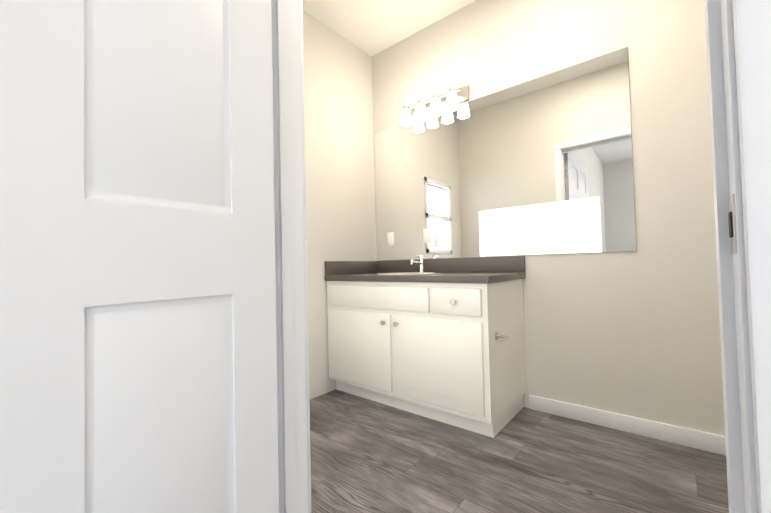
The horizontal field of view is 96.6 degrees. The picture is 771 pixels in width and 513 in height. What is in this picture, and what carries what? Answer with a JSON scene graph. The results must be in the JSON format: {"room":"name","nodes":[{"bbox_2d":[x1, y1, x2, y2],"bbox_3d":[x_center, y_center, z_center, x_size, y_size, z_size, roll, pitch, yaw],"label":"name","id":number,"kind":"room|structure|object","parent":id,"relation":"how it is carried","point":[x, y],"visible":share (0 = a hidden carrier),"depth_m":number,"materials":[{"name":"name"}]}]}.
{"room":"hallway","nodes":[
{"label":"hallway","id":0,"kind":"room"},
{"bbox_2d":[303,11,375,398],"bbox_3d":[-0.606,-0.374,2.394,0.120,2.700,1.720,-3,-2,39],"label":"wall","id":1,"kind":"structure","parent":0,"point":[339,171],"depth_m":2.57,"materials":[{"name":"paint"}]},
{"bbox_2d":[325,261,375,274],"bbox_3d":[-0.258,0.087,2.679,0.020,0.102,0.547,-3,-2,39],"label":"backsplash","id":2,"kind":"structure","parent":1,"relation":"attached to","point":[331,267],"depth_m":2.63,"materials":[{"name":"grey stone"}]},
{"bbox_2d":[302,0,475,56],"bbox_3d":[-0.150,-1.849,-0.487,4.580,0.080,5.610,-3,-2,39],"label":"ceiling","id":3,"kind":"structure","parent":0,"point":[371,28],"depth_m":2.49,"materials":[{"name":"paint"}]},
{"bbox_2d":[310,389,728,512],"bbox_3d":[-0.085,0.920,-0.558,4.580,0.060,5.610,-3,-2,39],"label":"floor","id":4,"kind":"structure","parent":0,"point":[368,456],"depth_m":1.51,"materials":[{"name":"plastic"}]},
{"bbox_2d":[324,275,525,437],"bbox_3d":[0.236,0.554,2.267,1.272,0.801,0.592,-3,-2,39],"label":"bathroom vanity","id":5,"kind":"object","parent":4,"relation":"on","point":[442,340],"depth_m":1.95,"materials":[{"name":"white wood"}]},
{"bbox_2d":[324,271,525,278],"bbox_3d":[0.215,0.136,2.300,1.227,0.037,0.572,-3,-2,39],"label":"countertop","id":6,"kind":"structure","parent":5,"relation":"on","point":[447,274],"depth_m":2.03,"materials":[{"name":"grey stone"}]},
{"bbox_2d":[368,271,443,274],"bbox_3d":[0.140,0.162,2.360,0.450,0.094,0.351,-3,-2,39],"label":"sink","id":7,"kind":"object","parent":6,"relation":"in","point":[369,272],"depth_m":2.50,"materials":[{"name":"white ceramic"}]},
{"bbox_2d":[408,255,427,270],"bbox_3d":[0.231,0.057,2.477,0.043,0.130,0.148,-3,-2,39],"label":"faucet","id":8,"kind":"object","parent":6,"relation":"on","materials":[{"name":"silver metal"}]},
{"bbox_2d":[371,0,724,435],"bbox_3d":[0.967,-0.417,2.138,2.880,2.700,0.120,-3,-2,39],"label":"wall","id":9,"kind":"structure","parent":0,"point":[636,333],"depth_m":1.80,"materials":[{"name":"paint"}]},
{"bbox_2d":[387,232,394,245],"bbox_3d":[0.045,-0.143,2.804,0.070,0.110,0.006,-3,-2,39],"label":"switch plate","id":10,"kind":"object","parent":9,"relation":"attached to","point":[390,235],"depth_m":2.80,"materials":[{"name":"white plastic"}]},
{"bbox_2d":[423,228,431,242],"bbox_3d":[0.315,-0.155,2.583,0.070,0.110,0.006,-3,-2,39],"label":"switch plate","id":11,"kind":"object","parent":9,"relation":"attached to","point":[427,236],"depth_m":2.58,"materials":[{"name":"white plastic"}]},
{"bbox_2d":[401,85,468,126],"bbox_3d":[0.322,-1.091,2.507,0.560,0.163,0.134,-3,-2,39],"label":"sconce","id":12,"kind":"object","parent":9,"relation":"attached to","point":[450,100],"visible":1,"depth_m":2.48,"materials":[{"name":"white glass"}]},
{"bbox_2d":[376,256,524,270],"bbox_3d":[0.388,0.068,2.515,1.227,0.102,0.020,-3,-2,39],"label":"backsplash","id":13,"kind":"structure","parent":9,"relation":"attached to","point":[504,263],"depth_m":2.37,"materials":[{"name":"grey stone"}]},
{"bbox_2d":[374,47,635,259],"bbox_3d":[0.604,-0.536,2.356,1.770,1.075,0.006,-3,-2,39],"label":"mirror","id":14,"kind":"object","parent":9,"relation":"attached to","point":[541,165],"visible":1,"depth_m":2.15,"materials":[{"name":"clear glass"}]},
{"bbox_2d":[529,395,725,455],"bbox_3d":[1.431,0.868,1.663,1.410,0.085,0.013,-3,-2,39],"label":"baseboard","id":15,"kind":"structure","parent":9,"relation":"attached to","point":[702,440],"depth_m":1.76,"materials":[{"name":"white wood"}]},
{"bbox_3d":[0.533,-0.455,0.269,4.580,2.700,0.120,-3,-2,39],"label":"wall","id":16,"kind":"structure","parent":0,"visible":0},
{"bbox_2d":[0,0,279,512],"bbox_3d":[-0.525,-0.086,0.524,0.152,1.999,0.851,-3,-2,39],"label":"bathroom door","id":17,"kind":"structure","parent":16,"relation":"in","point":[138,339],"depth_m":0.62,"materials":[{"name":"white wood"}]},
{"bbox_2d":[272,0,770,512],"bbox_3d":[0.056,-0.125,0.658,0.964,2.083,0.152,-3,-2,39],"label":"door frame","id":18,"kind":"structure","parent":16,"relation":"attached to","point":[738,38],"depth_m":0.37,"materials":[{"name":"white wood"}]}
]}

